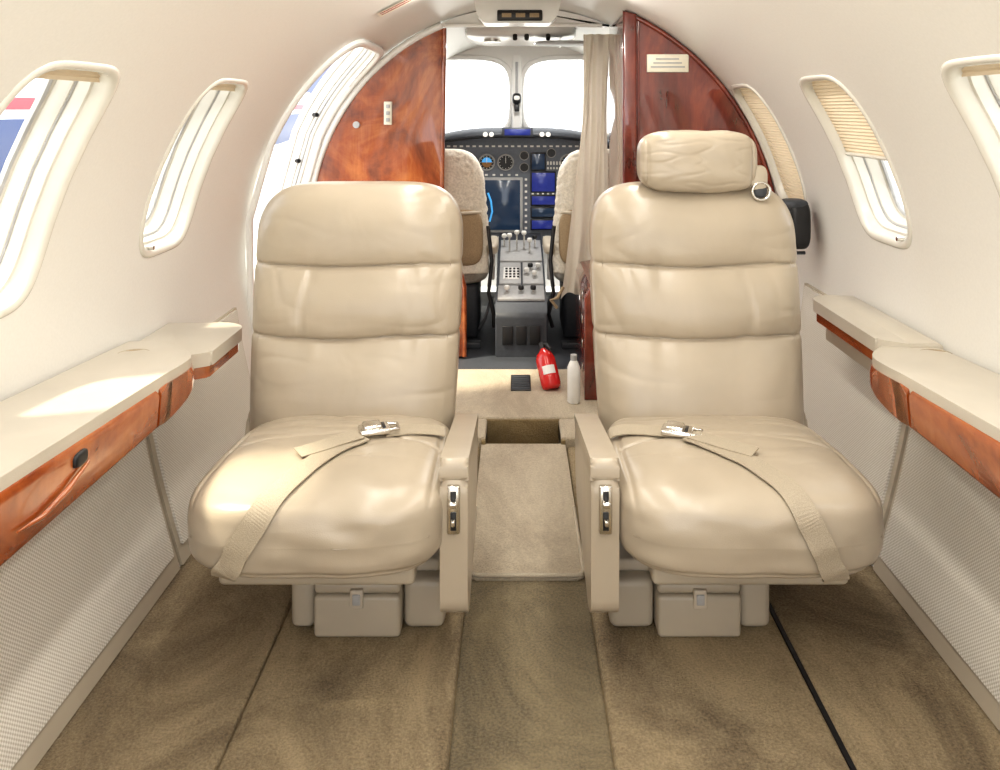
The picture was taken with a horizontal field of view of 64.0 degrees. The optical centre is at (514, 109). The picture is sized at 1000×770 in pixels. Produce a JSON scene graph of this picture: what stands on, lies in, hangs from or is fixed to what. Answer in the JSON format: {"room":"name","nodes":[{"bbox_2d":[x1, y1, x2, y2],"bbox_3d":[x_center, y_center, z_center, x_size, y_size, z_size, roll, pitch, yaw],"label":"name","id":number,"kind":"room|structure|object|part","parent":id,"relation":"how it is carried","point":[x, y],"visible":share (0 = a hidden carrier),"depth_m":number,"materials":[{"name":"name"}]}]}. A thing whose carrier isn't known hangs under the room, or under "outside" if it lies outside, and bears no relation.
{"room":"aircraft cabin","nodes":[
{"label":"aircraft cabin","id":0,"kind":"room"},
{"bbox_2d":[0,0,465,565],"bbox_3d":[-0.665,0.394,2.200,0.731,1.642,6.006,0,0,0],"label":"wall","id":1,"kind":"structure","parent":0,"point":[93,293],"depth_m":1.95,"materials":[{"name":"beige plastic"}]},
{"bbox_2d":[0,79,53,195],"bbox_3d":[-0.997,0.116,1.490,0.198,0.450,0.265,0,0,0],"label":"seal","id":2,"kind":"object","parent":1,"relation":"attached to","point":[48,83],"visible":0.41,"depth_m":1.61,"materials":[{"name":"grey plastic"}]},
{"bbox_2d":[0,81,77,263],"bbox_3d":[-0.958,0.132,1.490,0.199,0.461,0.292,0,0,0],"label":"seal","id":3,"kind":"object","parent":1,"relation":"attached to","point":[75,82],"visible":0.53,"depth_m":1.63,"materials":[{"name":"grey plastic"}]},
{"bbox_2d":[0,61,120,318],"bbox_3d":[-0.944,0.149,1.490,0.310,0.515,0.360,0,0,0],"label":"frame","id":4,"kind":"object","parent":1,"relation":"attached to","point":[20,266],"visible":0.81,"depth_m":1.63,"materials":[{"name":"white plastic"}]},
{"bbox_2d":[37,70,99,81],"bbox_3d":[-0.831,-0.068,1.490,0.018,0.024,0.258,0,0,0],"label":"window shade","id":5,"kind":"object","parent":1,"relation":"in","point":[72,75],"depth_m":1.51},
{"bbox_2d":[11,438,179,769],"bbox_3d":[-0.939,0.910,0.642,0.134,0.570,2.885,0,0,0],"label":"panel border","id":6,"kind":"object","parent":1,"relation":"attached to","point":[49,733],"visible":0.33,"depth_m":1.68,"materials":[{"name":"plastic"}]},
{"bbox_2d":[0,439,173,769],"bbox_3d":[-0.939,0.890,0.642,0.120,0.520,2.845,0,0,0],"label":"fabric panel","id":7,"kind":"object","parent":6,"relation":"attached to","point":[68,590],"visible":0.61,"depth_m":1.66,"materials":[{"name":"beige fabric"}]},
{"bbox_2d":[0,322,241,566],"bbox_3d":[-0.866,0.563,0.750,0.268,0.293,3.100,0,0,0],"label":"ledge","id":8,"kind":"object","parent":1,"relation":"attached to","point":[59,435],"visible":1,"depth_m":1.51,"materials":[{"name":"plastic"}]},
{"bbox_3d":[-0.867,0.556,0.436,0.247,0.235,2.472,0,0,0],"label":"wood drawer","id":9,"kind":"part","parent":8,"relation":"part of","materials":[{"name":"brown wood"}]},
{"bbox_2d":[146,245,154,249],"bbox_3d":[-0.995,0.376,2.183,0.020,0.012,0.012,0,0,0],"label":"latch","id":10,"kind":"object","parent":1,"relation":"attached to","point":[149,247],"visible":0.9,"depth_m":2.18,"materials":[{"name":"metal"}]},
{"bbox_2d":[145,108,194,222],"bbox_3d":[-0.997,0.116,2.270,0.198,0.450,0.265,0,0,0],"label":"seal","id":11,"kind":"object","parent":1,"relation":"attached to","point":[156,196],"visible":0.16,"depth_m":2.39,"materials":[{"name":"grey plastic"}]},
{"bbox_2d":[143,90,219,236],"bbox_3d":[-0.958,0.132,2.270,0.199,0.461,0.292,0,0,0],"label":"seal","id":12,"kind":"object","parent":1,"relation":"attached to","point":[218,90],"visible":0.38,"depth_m":2.41,"materials":[{"name":"grey plastic"}]},
{"bbox_2d":[139,78,248,257],"bbox_3d":[-0.944,0.149,2.270,0.310,0.515,0.360,0,0,0],"label":"frame","id":13,"kind":"object","parent":1,"relation":"attached to","point":[176,225],"visible":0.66,"depth_m":2.40,"materials":[{"name":"white plastic"}]},
{"bbox_2d":[146,307,249,564],"bbox_3d":[-0.935,0.948,2.470,0.126,0.495,0.740,0,0,0],"label":"panel border","id":14,"kind":"object","parent":1,"relation":"attached to","point":[182,550],"visible":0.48,"depth_m":2.11,"materials":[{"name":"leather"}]},
{"bbox_2d":[152,310,249,542],"bbox_3d":[-0.934,0.927,2.470,0.111,0.445,0.700,0,0,0],"label":"fabric panel","id":15,"kind":"object","parent":14,"relation":"attached to","point":[213,418],"visible":0.62,"depth_m":2.38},
{"bbox_2d":[211,84,235,90],"bbox_3d":[-0.831,-0.068,2.270,0.018,0.024,0.258,0,0,0],"label":"window shade","id":16,"kind":"object","parent":1,"relation":"in","point":[223,87],"depth_m":2.31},
{"bbox_2d":[246,39,383,332],"bbox_3d":[-0.853,0.432,3.380,0.533,1.527,0.810,0,0,0],"label":"door","id":17,"kind":"structure","parent":1,"relation":"in","point":[342,61],"depth_m":3.72,"materials":[{"name":"white plastic"}]},
{"bbox_2d":[294,49,367,184],"bbox_3d":[-0.850,0.451,3.380,0.393,1.482,0.724,0,0,0],"label":"seal","id":18,"kind":"object","parent":17,"relation":"attached to","point":[362,56],"visible":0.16,"depth_m":3.73,"materials":[{"name":"grey plastic"}]},
{"bbox_2d":[377,0,413,16],"bbox_3d":[-0.434,-0.375,2.910,0.125,0.063,0.100,0,0,0],"label":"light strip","id":19,"kind":"object","parent":1,"relation":"attached to","point":[404,2],"visible":1,"depth_m":2.91,"materials":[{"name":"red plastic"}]},
{"bbox_2d":[317,29,462,356],"bbox_3d":[-0.604,0.391,3.810,0.717,1.559,0.040,0,0,0],"label":"wall","id":20,"kind":"structure","parent":0,"point":[408,149],"depth_m":3.79,"materials":[{"name":"brown wood"}]},
{"bbox_2d":[353,121,359,127],"bbox_3d":[-0.750,0.070,3.783,0.032,0.032,0.015,0,0,0],"label":"light","id":21,"kind":"object","parent":20,"relation":"attached to","point":[356,124],"visible":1,"depth_m":3.77,"materials":[{"name":"grey plastic"}]},
{"bbox_2d":[311,22,442,181],"bbox_3d":[-0.666,0.066,3.785,0.654,0.968,0.036,0,0,0],"label":"trim","id":22,"kind":"structure","parent":20,"relation":"attached to","point":[386,58],"depth_m":3.77,"materials":[{"name":"white plastic"}]},
{"bbox_2d":[384,102,391,124],"bbox_3d":[-0.601,0.015,3.786,0.038,0.110,0.012,0,0,0],"label":"switch plate","id":23,"kind":"object","parent":20,"relation":"attached to","point":[385,103],"visible":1,"depth_m":3.78,"materials":[{"name":"beige plastic"}]},
{"bbox_2d":[440,28,466,356],"bbox_3d":[-0.296,0.391,3.800,0.134,1.559,0.024,0,0,0],"label":"trim","id":24,"kind":"structure","parent":20,"relation":"attached to","point":[444,30],"depth_m":3.79,"materials":[{"name":"brown wood"}]},
{"bbox_2d":[445,23,601,27],"bbox_3d":[0.040,-0.401,3.768,0.740,0.026,0.024,0,0,0],"label":"bead","id":25,"kind":"object","parent":20,"relation":"attached to","point":[447,25],"visible":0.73,"depth_m":3.76},
{"bbox_2d":[441,11,609,27],"bbox_3d":[0.045,-0.438,3.800,0.811,0.094,0.060,0,0,0],"label":"trim","id":26,"kind":"structure","parent":20,"relation":"attached to","point":[562,17],"depth_m":3.77,"materials":[{"name":"white plastic"}]},
{"bbox_2d":[217,449,614,769],"bbox_3d":[0.030,1.266,1.030,1.860,0.108,3.660,0,0,0],"label":"floor structure","id":27,"kind":"structure","parent":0,"point":[480,449],"depth_m":1.68,"materials":[{"name":"carpet"}]},
{"bbox_2d":[34,554,291,769],"bbox_3d":[-0.724,1.220,1.100,0.353,0.040,3.800,0,0,0],"label":"carpet","id":28,"kind":"object","parent":27,"relation":"on","point":[176,694],"visible":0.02,"depth_m":1.67,"materials":[{"name":"brown carpet"}]},
{"bbox_2d":[218,447,479,769],"bbox_3d":[-0.335,1.220,1.030,0.421,0.040,3.660,0,0,0],"label":"carpet","id":29,"kind":"object","parent":27,"relation":"on","point":[315,703],"visible":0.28,"depth_m":1.62,"materials":[{"name":"brown carpet"}]},
{"bbox_2d":[187,181,477,636],"bbox_3d":[-0.402,0.702,1.952,0.640,0.993,0.808,0,0,0],"label":"seat","id":30,"kind":"object","parent":29,"relation":"on","point":[350,483],"visible":1,"depth_m":1.95,"materials":[{"name":"leather"}]},
{"bbox_2d":[187,415,449,578],"bbox_3d":[-0.413,0.854,1.837,0.544,0.192,0.560,0,0,0],"label":"cushion","id":31,"kind":"object","parent":30,"relation":"on","point":[297,496],"depth_m":1.61,"materials":[{"name":"leather"}]},
{"bbox_3d":[-0.433,0.552,2.187,0.572,0.695,0.312,0,0,0],"label":"backrest","id":32,"kind":"part","parent":30,"relation":"part of","materials":[{"name":"leather"}]},
{"bbox_3d":[-0.358,1.150,1.956,0.197,0.096,0.288,0,0,0],"label":"drawer","id":33,"kind":"part","parent":30,"relation":"part of","materials":[{"name":"plastic"}]},
{"bbox_3d":[-0.127,0.844,1.637,0.008,0.012,0.019,0,0,0],"label":"lever","id":34,"kind":"part","parent":30,"relation":"part of","materials":[{"name":"metal"}]},
{"bbox_3d":[-0.127,0.806,1.637,0.018,0.012,0.021,0,0,0],"label":"lever","id":35,"kind":"part","parent":30,"relation":"part of","materials":[{"name":"metal"}]},
{"bbox_3d":[-0.127,0.825,1.653,0.027,0.100,0.014,0,0,0],"label":"lever plate","id":36,"kind":"part","parent":30,"relation":"part of","materials":[{"name":"metal"}]},
{"bbox_3d":[-0.127,0.908,1.882,0.058,0.323,0.456,0,0,0],"label":"arm panel","id":37,"kind":"part","parent":30,"relation":"part of","materials":[{"name":"leather"}]},
{"bbox_2d":[448,451,613,769],"bbox_3d":[0.030,1.223,1.030,0.306,0.034,3.660,0,0,0],"label":"carpet","id":38,"kind":"object","parent":27,"relation":"on","point":[529,693],"visible":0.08,"depth_m":1.68,"materials":[{"name":"brown carpet"}]},
{"bbox_2d":[471,444,584,580],"bbox_3d":[0.030,1.197,2.452,0.306,0.018,0.812,0,0,0],"label":"mat","id":39,"kind":"object","parent":38,"relation":"on","point":[527,527],"visible":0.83,"depth_m":2.33,"materials":[{"name":"beige carpet"}]},
{"bbox_2d":[567,447,849,769],"bbox_3d":[0.399,1.220,1.030,0.430,0.040,3.660,0,0,0],"label":"carpet","id":40,"kind":"object","parent":27,"relation":"on","point":[742,702],"visible":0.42,"depth_m":1.62,"materials":[{"name":"brown carpet"}]},
{"bbox_2d":[574,130,883,636],"bbox_3d":[0.464,0.627,1.950,0.642,1.142,0.809,0,0,0],"label":"seat","id":41,"kind":"object","parent":40,"relation":"on","point":[704,484],"visible":1,"depth_m":2.03,"materials":[{"name":"leather"}]},
{"bbox_3d":[0.187,0.908,1.882,0.058,0.323,0.456,0,0,0],"label":"arm panel","id":42,"kind":"part","parent":41,"relation":"part of","materials":[{"name":"leather"}]},
{"bbox_3d":[0.187,0.825,1.653,0.027,0.100,0.014,0,0,0],"label":"lever plate","id":43,"kind":"part","parent":41,"relation":"part of","materials":[{"name":"metal"}]},
{"bbox_3d":[0.187,0.844,1.637,0.008,0.012,0.019,0,0,0],"label":"lever","id":44,"kind":"part","parent":41,"relation":"part of","materials":[{"name":"metal"}]},
{"bbox_3d":[0.187,0.806,1.637,0.018,0.012,0.021,0,0,0],"label":"lever","id":45,"kind":"part","parent":41,"relation":"part of","materials":[{"name":"metal"}]},
{"bbox_3d":[0.496,0.552,2.188,0.572,0.695,0.312,0,0,0],"label":"backrest","id":46,"kind":"part","parent":41,"relation":"part of","materials":[{"name":"leather"}]},
{"bbox_2d":[637,130,756,192],"bbox_3d":[0.504,0.142,2.225,0.326,0.173,0.136,0,0,0],"label":"headrest pillow","id":47,"kind":"object","parent":41,"relation":"on","point":[669,161],"depth_m":2.16,"materials":[{"name":"leather"}]},
{"bbox_3d":[0.419,1.150,1.956,0.190,0.096,0.288,0,0,0],"label":"drawer","id":48,"kind":"part","parent":41,"relation":"part of","materials":[{"name":"plastic"}]},
{"bbox_2d":[607,415,883,578],"bbox_3d":[0.490,0.855,1.837,0.560,0.190,0.560,0,0,0],"label":"cushion","id":49,"kind":"object","parent":41,"relation":"on","point":[715,496],"depth_m":1.61,"materials":[{"name":"leather"}]},
{"bbox_2d":[769,601,856,769],"bbox_3d":[0.619,1.217,1.100,0.010,0.026,3.800,0,0,0],"label":"track","id":50,"kind":"object","parent":27,"relation":"on","point":[817,699],"visible":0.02,"depth_m":1.65,"materials":[{"name":"black metal"}]},
{"bbox_2d":[769,565,999,769],"bbox_3d":[0.792,1.220,1.100,0.336,0.040,3.800,0,0,0],"label":"carpet","id":51,"kind":"object","parent":27,"relation":"on","point":[893,702],"visible":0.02,"depth_m":1.68,"materials":[{"name":"brown carpet"}]},
{"bbox_2d":[478,419,486,448],"bbox_3d":[-0.502,1.205,2.950,0.795,0.070,0.180,0,0,0],"label":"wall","id":52,"kind":"structure","parent":0,"point":[482,423],"depth_m":2.93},
{"bbox_2d":[481,431,486,444],"bbox_3d":[-0.113,1.249,2.945,0.015,0.142,0.190,0,0,0],"label":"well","id":53,"kind":"object","parent":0,"point":[483,441],"visible":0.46,"depth_m":2.85,"materials":[{"name":"carpet"}]},
{"bbox_2d":[486,419,558,443],"bbox_3d":[0.030,1.248,3.042,0.280,0.144,0.015,0,0,0],"label":"well riser","id":54,"kind":"object","parent":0,"point":[499,431],"visible":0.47,"depth_m":3.04,"materials":[{"name":"carpet"}]},
{"bbox_2d":[432,0,613,50],"bbox_3d":[0.030,-0.423,2.200,0.711,0.135,6.000,0,0,0],"label":"ceiling","id":55,"kind":"structure","parent":0,"point":[450,9],"depth_m":3.60,"materials":[{"name":"white plastic"}]},
{"bbox_2d":[474,0,560,26],"bbox_3d":[0.010,-0.427,3.422,0.376,0.125,0.155,0,0,0],"label":"panel","id":56,"kind":"object","parent":55,"relation":"attached to","point":[492,13],"visible":1,"depth_m":3.36,"materials":[{"name":"white plastic"}]},
{"bbox_2d":[465,27,575,45],"bbox_3d":[0.030,-0.413,4.446,0.600,0.114,0.708,0,0,0],"label":"vent panel","id":57,"kind":"object","parent":55,"relation":"attached to","point":[485,36],"visible":0.73,"depth_m":4.15,"materials":[{"name":"white plastic"}]},
{"bbox_2d":[484,39,500,42],"bbox_3d":[-0.120,-0.367,4.250,0.090,0.015,0.090,0,0,0],"label":"dome light","id":58,"kind":"object","parent":57,"relation":"attached to","point":[485,40],"depth_m":4.22,"materials":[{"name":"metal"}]},
{"bbox_2d":[534,40,582,47],"bbox_3d":[0.250,-0.347,4.275,0.300,0.028,0.450,0,0,0],"label":"sun visor","id":59,"kind":"object","parent":57,"relation":"attached to","point":[553,43],"visible":0.79,"depth_m":4.07,"materials":[{"name":"grey plastic"}]},
{"bbox_2d":[550,34,608,308],"bbox_3d":[0.308,0.290,3.835,0.301,1.310,0.070,0,0,-9],"label":"curtain","id":60,"kind":"object","parent":55,"relation":"hanging from","point":[591,181],"visible":0.73,"depth_m":3.85,"materials":[{"name":"fabric"}]},
{"bbox_2d":[455,292,597,418],"bbox_3d":[0.030,1.205,4.122,1.860,0.070,2.155,0,0,0],"label":"floor","id":61,"kind":"structure","parent":0,"point":[487,393],"depth_m":3.41,"materials":[{"name":"beige carpet"}]},
{"bbox_2d":[444,149,498,348],"bbox_3d":[-0.342,0.690,4.258,0.538,0.980,0.677,0,0,0],"label":"seat","id":62,"kind":"object","parent":61,"relation":"on","point":[464,180],"visible":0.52,"depth_m":4.04,"materials":[{"name":"fabric"}]},
{"bbox_3d":[-0.370,0.510,4.082,0.476,0.620,0.177,0,0,0],"label":"backrest","id":63,"kind":"part","parent":62,"relation":"part of","materials":[{"name":"beige fabric"}]},
{"bbox_3d":[-0.370,1.040,4.310,0.360,0.280,0.380,0,0,0],"label":"seat","id":64,"kind":"part","parent":62,"relation":"part of","materials":[{"name":"black leather"}]},
{"bbox_3d":[-0.370,1.165,3.975,0.400,0.030,0.050,0,0,0],"label":"rail","id":65,"kind":"part","parent":62,"relation":"part of","materials":[{"name":"black metal"}]},
{"bbox_2d":[464,256,489,283],"bbox_3d":[-0.370,0.840,4.340,0.460,0.140,0.500,0,0,0],"label":"cushion","id":66,"kind":"object","parent":62,"relation":"on","point":[469,278],"depth_m":4.12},
{"bbox_3d":[-0.115,0.700,4.160,0.060,0.064,0.320,0,0,0],"label":"armrest","id":67,"kind":"part","parent":62,"relation":"part of","materials":[{"name":"leather"}]},
{"bbox_2d":[495,230,546,356],"bbox_3d":[0.030,0.921,4.286,0.250,0.517,0.948,0,0,0],"label":"pedestal","id":68,"kind":"object","parent":61,"relation":"on","point":[521,299],"visible":1,"depth_m":3.92,"materials":[{"name":"grey plastic"}]},
{"bbox_3d":[-0.035,1.075,3.817,0.050,0.090,0.010,0,0,0],"label":"aft plate","id":69,"kind":"part","parent":68,"relation":"part of","materials":[{"name":"black plastic"}]},
{"bbox_3d":[0.010,0.730,4.429,0.010,0.112,0.031,0,0,0],"label":"lever rod","id":70,"kind":"part","parent":68,"relation":"part of","materials":[{"name":"metal"}]},
{"bbox_3d":[0.030,0.907,3.965,0.230,0.048,0.130,0,0,0],"label":"trim panel","id":71,"kind":"part","parent":68,"relation":"part of","materials":[{"name":"grey plastic"}]},
{"bbox_3d":[0.030,1.075,3.817,0.050,0.090,0.010,0,0,0],"label":"aft plate","id":72,"kind":"part","parent":68,"relation":"part of","materials":[{"name":"black plastic"}]},
{"bbox_3d":[0.092,0.851,4.160,0.105,0.075,0.220,0,0,0],"label":"fuel panel","id":73,"kind":"part","parent":68,"relation":"part of","materials":[{"name":"grey plastic"}]},
{"bbox_3d":[0.095,1.075,3.817,0.050,0.090,0.010,0,0,0],"label":"aft plate","id":74,"kind":"part","parent":68,"relation":"part of","materials":[{"name":"black plastic"}]},
{"bbox_2d":[511,375,530,390],"bbox_3d":[0.025,1.167,3.425,0.085,0.011,0.190,0,0,0],"label":"floor vent","id":75,"kind":"object","parent":61,"relation":"in","point":[518,382],"visible":1,"depth_m":3.40,"materials":[{"name":"black plastic"}]},
{"bbox_2d":[536,342,560,389],"bbox_3d":[0.138,1.088,3.386,0.084,0.187,0.153,0,0,-21],"label":"fire extinguisher","id":76,"kind":"object","parent":61,"relation":"on","point":[546,364],"visible":0.98,"depth_m":3.35,"materials":[{"name":"red paint"}]},
{"bbox_2d":[567,354,579,403],"bbox_3d":[0.235,1.073,3.200,0.052,0.191,0.052,0,0,0],"label":"water bottle","id":77,"kind":"object","parent":61,"relation":"on","point":[573,369],"visible":1,"depth_m":3.18,"materials":[{"name":"white plastic"}]},
{"bbox_2d":[543,149,608,348],"bbox_3d":[0.382,0.690,4.258,0.575,0.980,0.676,0,0,0],"label":"seat","id":78,"kind":"object","parent":61,"relation":"on","point":[555,246],"visible":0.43,"depth_m":4.05,"materials":[{"name":"fabric"}]},
{"bbox_3d":[0.175,0.700,4.160,0.060,0.064,0.320,0,0,0],"label":"armrest","id":79,"kind":"part","parent":78,"relation":"part of","materials":[{"name":"leather"}]},
{"bbox_2d":[552,258,563,281],"bbox_3d":[0.430,0.840,4.340,0.460,0.140,0.500,0,0,0],"label":"cushion","id":80,"kind":"object","parent":78,"relation":"on","point":[558,276],"depth_m":4.15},
{"bbox_3d":[0.430,1.040,4.310,0.360,0.280,0.380,0,0,0],"label":"seat","id":81,"kind":"part","parent":78,"relation":"part of","materials":[{"name":"black leather"}]},
{"bbox_3d":[0.430,1.165,3.975,0.400,0.030,0.050,0,0,0],"label":"rail","id":82,"kind":"part","parent":78,"relation":"part of","materials":[{"name":"black metal"}]},
{"bbox_3d":[0.429,0.510,4.084,0.476,0.620,0.175,0,0,0],"label":"backrest","id":83,"kind":"part","parent":78,"relation":"part of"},
{"bbox_2d":[576,10,774,399],"bbox_3d":[0.672,0.384,3.500,0.792,1.572,0.600,0,0,0],"label":"partition wall","id":84,"kind":"structure","parent":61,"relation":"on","point":[656,83],"depth_m":3.22,"materials":[{"name":"brown wood"}]},
{"bbox_3d":[0.751,0.074,3.215,0.633,0.952,0.020,0,0,0],"label":"arch trim","id":85,"kind":"part","parent":84,"relation":"part of","materials":[{"name":"brown wood"}]},
{"bbox_2d":[447,55,608,137],"bbox_3d":[0.010,-0.080,5.076,1.515,0.535,0.175,0,0,0],"label":"wall","id":86,"kind":"structure","parent":0,"point":[532,62],"depth_m":5.00,"materials":[{"name":"white plastic"}]},
{"bbox_3d":[-0.375,-0.080,5.076,0.745,0.535,0.175,0,0,0],"label":"windshield frame","id":87,"kind":"part","parent":86,"relation":"part of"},
{"bbox_2d":[512,55,521,127],"bbox_3d":[0.011,-0.075,5.030,0.062,0.550,0.060,0,0,0],"label":"post","id":88,"kind":"object","parent":86,"relation":"attached to","point":[516,116],"visible":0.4,"depth_m":5.00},
{"bbox_2d":[512,62,520,111],"bbox_3d":[0.011,-0.145,4.966,0.056,0.310,0.078,0,0,0],"label":"magnetic compass","id":89,"kind":"object","parent":88,"relation":"attached to","point":[516,98],"visible":1,"depth_m":4.95,"materials":[{"name":"black plastic"}]},
{"bbox_3d":[0.011,-0.200,4.990,0.018,0.200,0.018,0,0,0],"label":"stem","id":90,"kind":"part","parent":89,"relation":"part of","materials":[{"name":"grey plastic"}]},
{"bbox_2d":[514,104,518,111],"bbox_3d":[0.011,-0.013,4.965,0.032,0.045,0.030,0,0,0],"label":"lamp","id":91,"kind":"object","parent":89,"relation":"attached to","point":[516,107],"depth_m":4.95,"materials":[{"name":"black plastic"}]},
{"bbox_3d":[0.395,-0.080,5.076,0.745,0.535,0.175,0,0,0],"label":"windshield frame","id":92,"kind":"part","parent":86,"relation":"part of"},
{"bbox_2d":[457,46,608,286],"bbox_3d":[0.030,0.340,5.193,2.000,1.720,0.482,0,0,0],"label":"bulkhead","id":93,"kind":"object","parent":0,"point":[505,53],"visible":0.09,"depth_m":5.00,"materials":[{"name":"white plastic"}]},
{"bbox_2d":[445,127,608,244],"bbox_3d":[0.020,0.451,4.888,1.584,0.698,0.633,0,0,0],"label":"panel","id":94,"kind":"object","parent":93,"relation":"attached to","point":[520,166],"visible":0.46,"depth_m":4.74,"materials":[{"name":"black plastic"}]},
{"bbox_2d":[558,421,564,444],"bbox_3d":[0.172,1.249,2.945,0.015,0.142,0.190,0,0,0],"label":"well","id":95,"kind":"object","parent":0,"point":[562,441],"visible":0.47,"depth_m":2.97,"materials":[{"name":"carpet"}]},
{"bbox_2d":[559,419,575,448],"bbox_3d":[0.562,1.205,2.950,0.795,0.070,0.180,0,0,0],"label":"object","id":96,"kind":"object","parent":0,"point":[567,426],"visible":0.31,"depth_m":2.91,"materials":[{"name":"beige"}]},
{"bbox_2d":[574,0,999,566],"bbox_3d":[0.725,0.394,2.200,0.731,1.642,6.006,0,0,0],"label":"wall","id":97,"kind":"structure","parent":0,"point":[890,55],"depth_m":1.99,"materials":[{"name":"beige plastic"}]},
{"bbox_2d":[731,84,806,200],"bbox_3d":[0.998,0.132,3.030,0.312,0.502,0.360,0,0,0],"label":"frame","id":98,"kind":"object","parent":97,"relation":"attached to","point":[735,89],"visible":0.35,"depth_m":3.18,"materials":[{"name":"white plastic"}]},
{"bbox_2d":[740,88,803,199],"bbox_3d":[0.974,0.132,3.030,0.198,0.443,0.310,0,0,0],"label":"window shade","id":99,"kind":"object","parent":97,"relation":"in","point":[783,159],"depth_m":3.06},
{"bbox_2d":[782,198,810,254],"bbox_3d":[0.978,0.408,2.800,0.095,0.196,0.100,0,0,0],"label":"holder","id":100,"kind":"object","parent":97,"relation":"attached to","point":[799,209],"visible":0.72,"depth_m":2.75,"materials":[{"name":"black plastic"}]},
{"bbox_3d":[0.975,0.330,2.800,0.090,0.040,0.090,0,0,0],"label":"case lid","id":101,"kind":"part","parent":100,"relation":"part of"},
{"bbox_2d":[812,80,886,160],"bbox_3d":[0.943,0.024,2.270,0.135,0.228,0.310,0,0,0],"label":"window shade","id":102,"kind":"object","parent":97,"relation":"in","point":[855,133],"depth_m":2.29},
{"bbox_3d":[1.004,0.132,2.270,0.012,0.012,0.300,0,0,0],"label":"shade rail","id":103,"kind":"part","parent":102,"relation":"part of","materials":[{"name":"beige plastic"}]},
{"bbox_2d":[800,283,908,564],"bbox_3d":[0.999,0.912,2.510,0.134,0.565,0.820,0,0,0],"label":"panel border","id":104,"kind":"object","parent":97,"relation":"attached to","point":[904,429],"visible":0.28,"depth_m":2.10,"materials":[{"name":"plastic"}]},
{"bbox_2d":[800,285,901,506],"bbox_3d":[0.998,0.892,2.510,0.119,0.515,0.780,0,0,0],"label":"fabric panel","id":105,"kind":"object","parent":104,"relation":"attached to","point":[841,406],"visible":0.38,"depth_m":2.44,"materials":[{"name":"beige fabric"}]},
{"bbox_2d":[799,75,911,248],"bbox_3d":[0.998,0.132,2.270,0.312,0.502,0.360,0,0,0],"label":"frame","id":106,"kind":"structure","parent":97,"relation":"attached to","point":[870,214],"depth_m":2.40,"materials":[{"name":"white plastic"}]},
{"bbox_2d":[863,158,906,228],"bbox_3d":[1.012,0.115,2.270,0.202,0.446,0.292,0,0,0],"label":"seal","id":107,"kind":"object","parent":97,"relation":"attached to","point":[892,222],"visible":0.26,"depth_m":2.40,"materials":[{"name":"grey plastic"}]},
{"bbox_2d":[879,160,905,215],"bbox_3d":[1.050,0.098,2.270,0.200,0.435,0.265,0,0,0],"label":"seal","id":108,"kind":"object","parent":97,"relation":"attached to","point":[882,163],"visible":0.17,"depth_m":2.39,"materials":[{"name":"grey plastic"}]},
{"bbox_2d":[896,237,904,240],"bbox_3d":[1.051,0.352,2.183,0.020,0.012,0.012,0,0,0],"label":"latch","id":109,"kind":"object","parent":97,"relation":"attached to","point":[897,238],"visible":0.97,"depth_m":2.18,"materials":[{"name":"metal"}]},
{"bbox_2d":[813,295,999,498],"bbox_3d":[0.942,0.563,0.850,0.237,0.293,3.300,0,0,0],"label":"ledge","id":110,"kind":"object","parent":97,"relation":"attached to","point":[951,401],"visible":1,"depth_m":1.72,"materials":[{"name":"plastic"}]},
{"bbox_3d":[0.937,0.556,0.436,0.227,0.235,2.472,0,0,0],"label":"wood drawer","id":111,"kind":"part","parent":110,"relation":"part of","materials":[{"name":"brown wood"}]},
{"bbox_2d":[873,427,999,730],"bbox_3d":[0.999,0.910,0.642,0.134,0.570,2.885,0,0,0],"label":"panel border","id":112,"kind":"object","parent":97,"relation":"attached to","point":[964,673],"visible":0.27,"depth_m":1.77,"materials":[{"name":"plastic"}]},
{"bbox_2d":[879,428,999,703],"bbox_3d":[0.999,0.890,0.642,0.120,0.520,2.845,0,0,0],"label":"fabric panel","id":113,"kind":"object","parent":112,"relation":"attached to","point":[941,541],"visible":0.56,"depth_m":1.80,"materials":[{"name":"beige fabric"}]},
{"bbox_2d":[940,54,999,196],"bbox_3d":[0.998,0.132,1.470,0.312,0.502,0.360,0,0,0],"label":"frame","id":114,"kind":"object","parent":97,"relation":"attached to","point":[972,96],"visible":0.84,"depth_m":1.62,"materials":[{"name":"white plastic"}]},
{"bbox_2d":[962,64,999,76],"bbox_3d":[0.884,-0.078,1.470,0.017,0.024,0.258,0,0,0],"label":"window shade","id":115,"kind":"object","parent":97,"relation":"in","point":[989,69],"depth_m":1.52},
{"bbox_2d":[984,75,999,106],"bbox_3d":[1.012,0.115,1.470,0.202,0.446,0.292,0,0,0],"label":"seal","id":116,"kind":"object","parent":97,"relation":"attached to","point":[986,77],"visible":0.39,"depth_m":1.60,"materials":[{"name":"grey plastic"}]},
{"label":"outside","id":117,"kind":"structure","parent":0,"visible":0},
{"bbox_2d":[149,151,902,291],"bbox_3d":[0.030,2.500,20.000,120.000,0.001,120.000,0,0,0],"label":"ground","id":118,"kind":"structure","parent":117,"point":[276,161],"depth_m":24.25,"materials":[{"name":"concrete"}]},
{"bbox_2d":[0,66,330,173],"bbox_3d":[-7.792,-0.400,15.988,2.587,5.800,34.001,0,0,3],"label":"aircraft","id":119,"kind":"object","parent":118,"relation":"on","point":[14,115],"visible":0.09,"depth_m":11.11,"materials":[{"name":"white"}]}
]}

